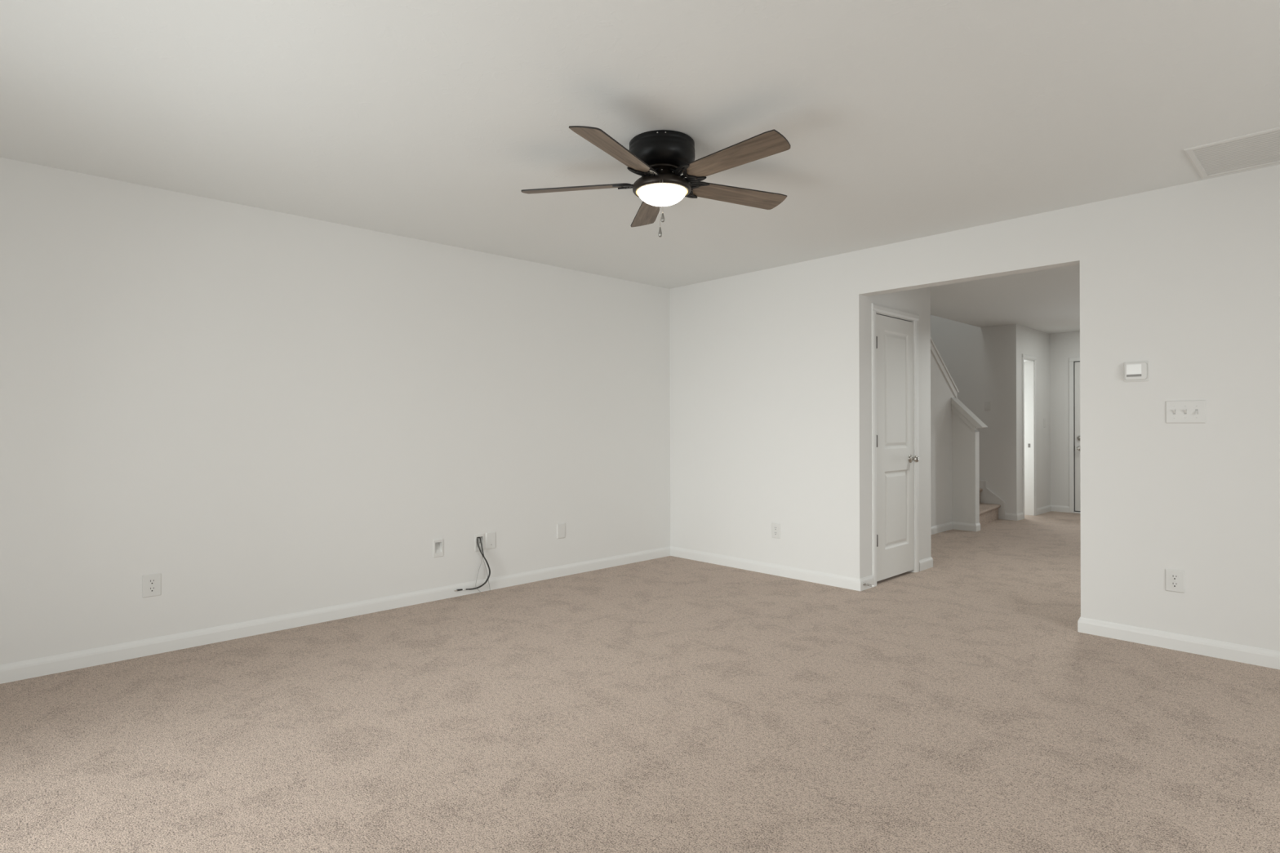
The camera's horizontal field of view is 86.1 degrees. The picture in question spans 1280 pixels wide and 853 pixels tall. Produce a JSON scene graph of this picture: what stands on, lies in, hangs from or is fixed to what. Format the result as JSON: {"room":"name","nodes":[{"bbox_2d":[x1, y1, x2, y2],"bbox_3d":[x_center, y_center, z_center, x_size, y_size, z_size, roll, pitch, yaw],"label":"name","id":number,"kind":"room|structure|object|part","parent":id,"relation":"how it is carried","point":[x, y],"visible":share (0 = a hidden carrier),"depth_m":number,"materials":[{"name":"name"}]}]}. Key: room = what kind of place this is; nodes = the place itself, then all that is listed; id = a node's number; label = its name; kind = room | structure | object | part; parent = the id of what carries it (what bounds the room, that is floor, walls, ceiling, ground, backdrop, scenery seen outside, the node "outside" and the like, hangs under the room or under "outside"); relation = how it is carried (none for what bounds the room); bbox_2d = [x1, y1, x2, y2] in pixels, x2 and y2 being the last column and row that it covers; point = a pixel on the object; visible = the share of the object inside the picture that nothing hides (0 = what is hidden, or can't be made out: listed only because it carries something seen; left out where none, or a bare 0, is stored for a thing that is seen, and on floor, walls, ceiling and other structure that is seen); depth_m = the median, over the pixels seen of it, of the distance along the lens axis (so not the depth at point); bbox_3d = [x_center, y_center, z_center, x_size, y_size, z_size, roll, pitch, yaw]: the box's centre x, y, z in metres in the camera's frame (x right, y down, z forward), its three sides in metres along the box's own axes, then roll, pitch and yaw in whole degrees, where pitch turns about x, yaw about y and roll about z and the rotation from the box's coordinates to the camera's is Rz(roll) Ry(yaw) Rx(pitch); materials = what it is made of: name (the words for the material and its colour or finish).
{"room":"empty living room","nodes":[
{"label":"empty living room","id":0,"kind":"room"},
{"bbox_2d":[0,157,670,664],"bbox_3d":[-1.705,-0.032,4.462,5.590,2.440,0.115,0,0,-44],"label":"wall","id":1,"kind":"structure","parent":0,"point":[264,413],"depth_m":4.00,"materials":[{"name":"white paint"}]},
{"bbox_2d":[142,573,161,597],"bbox_3d":[-2.545,0.831,3.572,0.081,0.117,0.008,0,0,-44],"label":"wall outlet","id":2,"kind":"object","parent":1,"relation":"attached to","point":[151,584],"visible":1,"depth_m":3.57,"materials":[{"name":"white plastic"}]},
{"bbox_2d":[147,586,155,592],"bbox_3d":[-2.543,0.850,3.570,0.034,0.029,0.002,0,0,-44],"label":"receptacle","id":3,"kind":"object","parent":2,"relation":"attached to","point":[150,588],"depth_m":3.57,"materials":[{"name":"grey plastic"}]},
{"bbox_2d":[147,578,155,584],"bbox_3d":[-2.544,0.811,3.570,0.034,0.029,0.002,0,0,-44],"label":"receptacle","id":4,"kind":"object","parent":2,"relation":"attached to","point":[150,581],"depth_m":3.57,"materials":[{"name":"white plastic"}]},
{"bbox_2d":[0,546,873,684],"bbox_3d":[-0.943,1.143,3.798,5.542,0.085,1.892,0,0,-44],"label":"baseboard","id":5,"kind":"structure","parent":1,"relation":"attached to","point":[29,668],"depth_m":4.29,"materials":[{"name":"white paint"}]},
{"bbox_2d":[432,538,443,557],"bbox_3d":[-1.394,0.834,4.701,0.076,0.121,0.051,0,0,-44],"label":"cable plate","id":6,"kind":"object","parent":1,"relation":"attached to","point":[437,544],"visible":0.99,"depth_m":4.69,"materials":[{"name":"white plastic"}]},
{"bbox_2d":[475,533,484,551],"bbox_3d":[-1.163,0.833,4.922,0.076,0.121,0.051,0,0,-44],"label":"cable plate","id":7,"kind":"object","parent":1,"relation":"attached to","point":[481,535],"visible":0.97,"depth_m":4.91,"materials":[{"name":"white plastic"}]},
{"bbox_2d":[453,538,489,591],"bbox_3d":[-1.201,0.976,4.854,0.262,0.350,0.086,0,0,-34],"label":"cable","id":8,"kind":"object","parent":7,"relation":"attached to","point":[477,539],"visible":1,"depth_m":4.86,"materials":[{"name":"grey plastic"}]},
{"bbox_2d":[475,543,482,591],"bbox_3d":[-1.149,1.004,4.886,0.048,0.345,0.085,0,0,-13],"label":"wire","id":9,"kind":"object","parent":7,"relation":"attached to","point":[478,544],"visible":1,"depth_m":4.88,"materials":[{"name":"grey"}]},
{"bbox_2d":[468,537,490,590],"bbox_3d":[-1.144,0.972,4.851,0.118,0.357,0.128,0,0,24],"label":"power cable","id":10,"kind":"object","parent":7,"relation":"hanging from","point":[477,537],"visible":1,"depth_m":4.87,"materials":[{"name":"grey plastic"}]},
{"bbox_2d":[479,542,490,591],"bbox_3d":[-1.124,1.006,4.908,0.092,0.351,0.044,0,0,9],"label":"wire","id":11,"kind":"object","parent":7,"relation":"attached to","point":[479,542],"visible":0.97,"depth_m":4.90,"materials":[{"name":"grey"}]},
{"bbox_2d":[485,531,495,549],"bbox_3d":[-1.080,0.829,4.969,0.081,0.122,0.009,0,0,-44],"label":"blank plate","id":12,"kind":"object","parent":1,"relation":"attached to","point":[490,536],"visible":1,"depth_m":4.96,"materials":[{"name":"white plastic"}]},
{"bbox_2d":[556,522,564,538],"bbox_3d":[-0.622,0.825,5.406,0.081,0.122,0.009,0,0,-44],"label":"blank plate","id":13,"kind":"object","parent":1,"relation":"attached to","point":[560,526],"visible":1,"depth_m":5.40,"materials":[{"name":"white plastic"}]},
{"bbox_2d":[0,511,1279,852],"bbox_3d":[2.265,1.202,4.699,11.660,0.050,8.415,0,0,-44],"label":"floor","id":14,"kind":"structure","parent":0,"point":[960,704],"depth_m":2.68,"materials":[{"name":"beige carpet"}]},
{"bbox_2d":[979,488,1000,526],"bbox_3d":[2.946,0.059,7.832,3.383,2.232,1.310,0,0,-44],"label":"staircase","id":15,"kind":"structure","parent":14,"relation":"on","point":[988,513],"depth_m":8.33,"materials":[{"name":"beige carpet"}]},
{"bbox_2d":[0,0,1279,333],"bbox_3d":[2.217,-1.313,4.660,11.545,0.100,8.415,0,0,-44],"label":"ceiling","id":16,"kind":"structure","parent":0,"point":[424,120],"depth_m":2.71,"materials":[{"name":"white paint"}]},
{"bbox_2d":[520,125,790,237],"bbox_3d":[0.127,-1.030,3.010,1.253,0.453,1.204,0,0,-44],"label":"ceiling fan","id":17,"kind":"object","parent":16,"relation":"hanging from","point":[660,157],"visible":1,"depth_m":2.93,"materials":[{"name":"brown wood"}]},
{"bbox_3d":[-0.291,-1.082,3.116,0.509,0.037,0.131,0,0,10],"label":"blade","id":18,"kind":"part","parent":17,"relation":"part of","materials":[{"name":"brown wood"}]},
{"bbox_3d":[-0.089,-1.082,2.698,0.131,0.037,0.509,0,0,28],"label":"blade","id":19,"kind":"part","parent":17,"relation":"part of","materials":[{"name":"brown wood"}]},
{"bbox_3d":[0.044,-1.083,3.437,0.131,0.037,0.509,0,0,-8],"label":"blade","id":20,"kind":"part","parent":17,"relation":"part of","materials":[{"name":"brown wood"}]},
{"bbox_3d":[0.086,-0.950,2.918,0.002,0.205,0.013,0,0,5],"label":"pull chain","id":21,"kind":"part","parent":17,"relation":"part of","materials":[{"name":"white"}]},
{"bbox_3d":[0.098,-1.020,3.046,0.215,0.065,0.215,0,0,-44],"label":"lamp shade","id":22,"kind":"part","parent":17,"relation":"part of","materials":[{"name":"white glass"}]},
{"bbox_3d":[0.370,-1.084,2.761,0.131,0.037,0.509,0,0,-44],"label":"blade","id":23,"kind":"part","parent":17,"relation":"part of","materials":[{"name":"brown wood"}]},
{"bbox_3d":[0.453,-1.084,3.217,0.509,0.037,0.131,0,0,-26],"label":"blade","id":24,"kind":"part","parent":17,"relation":"part of","materials":[{"name":"brown wood"}]},
{"bbox_2d":[1183,126,1279,178],"bbox_3d":[2.876,-1.261,3.088,0.524,0.010,0.600,0,0,-44],"label":"ceiling vent","id":25,"kind":"object","parent":16,"relation":"in","point":[1260,148],"visible":1,"depth_m":3.18,"materials":[{"name":"white plastic"}]},
{"bbox_2d":[866,286,931,576],"bbox_3d":[1.412,-0.041,6.020,1.072,2.440,1.830,0,0,-44],"label":"wall","id":26,"kind":"structure","parent":0,"point":[917,301],"depth_m":5.60,"materials":[{"name":"white paint"}]},
{"bbox_2d":[871,302,919,586],"bbox_3d":[1.946,0.136,5.335,0.762,2.084,0.128,0,0,-44],"label":"door frame","id":27,"kind":"structure","parent":26,"relation":"attached to","point":[875,308],"depth_m":5.19,"materials":[{"name":"white paint"}]},
{"bbox_2d":[875,314,919,581],"bbox_3d":[1.984,0.160,5.284,0.624,1.988,0.100,0,0,-44],"label":"door","id":28,"kind":"structure","parent":26,"relation":"in","point":[895,459],"depth_m":5.29,"materials":[{"name":"white paint"}]},
{"bbox_3d":[2.180,0.259,5.446,0.066,0.066,0.064,0,0,-44],"label":"knob","id":29,"kind":"part","parent":28,"relation":"part of","materials":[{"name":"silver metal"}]},
{"bbox_2d":[919,556,933,571],"bbox_3d":[2.104,1.135,5.912,0.247,0.085,0.747,0,0,-44],"label":"baseboard","id":30,"kind":"structure","parent":26,"relation":"attached to","point":[926,563],"depth_m":5.63,"materials":[{"name":"white paint"}]},
{"bbox_2d":[669,164,1279,651],"bbox_3d":[2.594,-0.044,3.921,0.115,2.440,6.600,0,0,-44],"label":"wall","id":31,"kind":"structure","parent":0,"point":[768,367],"depth_m":3.84,"materials":[{"name":"white paint"}]},
{"bbox_2d":[771,523,780,538],"bbox_3d":[1.077,0.828,5.425,0.008,0.117,0.081,0,0,-44],"label":"wall outlet","id":32,"kind":"object","parent":31,"relation":"attached to","point":[775,526],"visible":1,"depth_m":5.42,"materials":[{"name":"white plastic"}]},
{"bbox_2d":[862,582,874,586],"bbox_3d":[1.636,1.134,4.896,0.022,0.023,0.078,0,0,-44],"label":"door stop","id":33,"kind":"object","parent":31,"relation":"attached to","point":[864,584],"visible":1,"depth_m":4.90,"materials":[{"name":"grey metal"}]},
{"bbox_2d":[1123,360,1149,382],"bbox_3d":[2.691,-0.298,3.716,0.025,0.112,0.118,0,0,-44],"label":"thermostat","id":34,"kind":"object","parent":31,"relation":"attached to","point":[1138,371],"visible":1,"depth_m":3.71,"materials":[{"name":"white plastic"}]},
{"bbox_2d":[1164,568,1184,593],"bbox_3d":[2.813,0.814,3.603,0.008,0.117,0.081,0,0,-44],"label":"wall outlet","id":35,"kind":"object","parent":31,"relation":"attached to","point":[1174,579],"visible":1,"depth_m":3.60,"materials":[{"name":"white plastic"}]},
{"bbox_2d":[1170,582,1178,587],"bbox_3d":[2.812,0.833,3.601,0.002,0.029,0.034,0,0,-44],"label":"receptacle","id":36,"kind":"object","parent":35,"relation":"attached to","point":[1173,584],"depth_m":3.60,"materials":[{"name":"grey plastic"}]},
{"bbox_2d":[1170,574,1178,580],"bbox_3d":[2.812,0.794,3.601,0.002,0.029,0.034,0,0,-44],"label":"receptacle","id":37,"kind":"object","parent":35,"relation":"attached to","point":[1173,577],"depth_m":3.60,"materials":[{"name":"grey plastic"}]},
{"bbox_2d":[1077,617,1279,669],"bbox_3d":[1.774,1.136,0.899,5.475,0.085,3.362,0,0,-44],"label":"baseboard","id":38,"kind":"structure","parent":31,"relation":"attached to","point":[1267,658],"depth_m":3.58,"materials":[{"name":"white paint"}]},
{"bbox_2d":[1165,400,1205,423],"bbox_3d":[2.839,-0.075,3.567,0.018,0.119,0.166,0,0,-44],"label":"light switch","id":39,"kind":"object","parent":31,"relation":"attached to","point":[1188,411],"visible":1,"depth_m":3.57,"materials":[{"name":"white plastic"}]},
{"bbox_2d":[930,315,1019,513],"bbox_3d":[4.197,-1.278,9.076,0.115,4.900,1.485,0,0,-44],"label":"wall","id":40,"kind":"structure","parent":0,"point":[983,363],"depth_m":8.70,"materials":[{"name":"white paint"}]},
{"bbox_2d":[979,480,1005,519],"bbox_3d":[4.152,0.934,9.030,0.020,0.476,1.231,0,0,-44],"label":"skirt board","id":41,"kind":"object","parent":40,"relation":"attached to","point":[987,496],"visible":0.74,"depth_m":8.70,"materials":[{"name":"white paint"}]},
{"bbox_2d":[930,324,1050,526],"bbox_3d":[3.746,-0.047,7.887,4.883,2.440,0.390,0,0,-44],"label":"wall","id":42,"kind":"structure","parent":0,"point":[954,446],"depth_m":7.75,"materials":[{"name":"white paint"}]},
{"bbox_2d":[930,337,959,398],"bbox_3d":[3.158,-0.842,7.518,1.300,1.056,0.165,0,0,-44],"label":"handrail","id":43,"kind":"object","parent":42,"relation":"attached to","point":[934,350],"visible":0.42,"depth_m":7.63,"materials":[{"name":"white paint"}]},
{"bbox_2d":[930,521,980,534],"bbox_3d":[2.880,1.133,6.984,2.378,0.085,0.267,0,0,-44],"label":"baseboard","id":44,"kind":"structure","parent":42,"relation":"attached to","point":[952,525],"depth_m":7.67,"materials":[{"name":"white paint"}]},
{"bbox_2d":[951,397,987,431],"bbox_3d":[3.721,-0.139,7.737,0.165,0.383,0.341,0,0,-44],"label":"wall cap","id":45,"kind":"object","parent":42,"relation":"attached to","point":[957,406],"visible":1,"depth_m":7.71,"materials":[{"name":"white paint"}]},
{"bbox_2d":[1004,512,1023,520],"bbox_3d":[4.703,1.128,8.608,0.217,0.085,0.142,0,0,-44],"label":"baseboard","id":46,"kind":"structure","parent":42,"relation":"attached to","point":[1015,517],"depth_m":8.54,"materials":[{"name":"white paint"}]},
{"bbox_2d":[1022,353,1036,519],"bbox_3d":[4.980,0.127,8.864,0.530,2.085,0.128,0,0,-44],"label":"door","id":47,"kind":"structure","parent":42,"relation":"attached to","point":[1028,364],"depth_m":8.98,"materials":[{"name":"white paint"}]},
{"bbox_2d":[1043,418,1045,426],"bbox_3d":[5.463,-0.044,9.248,0.072,0.116,0.010,0,0,-44],"label":"switch","id":48,"kind":"object","parent":42,"relation":"attached to","point":[1044,420],"visible":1,"depth_m":9.23,"materials":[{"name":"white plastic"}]},
{"bbox_2d":[1036,505,1069,515],"bbox_3d":[5.511,1.125,9.135,0.610,0.085,0.235,0,0,-44],"label":"baseboard","id":49,"kind":"structure","parent":42,"relation":"attached to","point":[1044,509],"depth_m":9.30,"materials":[{"name":"white paint"}]},
{"bbox_2d":[1049,331,1079,511],"bbox_3d":[6.095,-0.054,9.045,0.115,2.440,7.415,0,0,-44],"label":"wall","id":50,"kind":"structure","parent":0,"point":[1064,346],"depth_m":9.34,"materials":[{"name":"white paint"}]},
{"bbox_2d":[1069,356,1079,512],"bbox_3d":[6.157,0.119,8.886,0.016,2.095,1.026,0,0,-44],"label":"door frame","id":51,"kind":"structure","parent":50,"relation":"attached to","point":[1072,360],"depth_m":9.23,"materials":[{"name":"white paint"}]},
{"bbox_2d":[1073,360,1080,513],"bbox_3d":[6.169,0.146,8.897,0.122,2.040,0.922,0,0,-44],"label":"door","id":52,"kind":"structure","parent":50,"relation":"in","point":[1077,364],"depth_m":9.21,"materials":[{"name":"white paint"}]}
]}

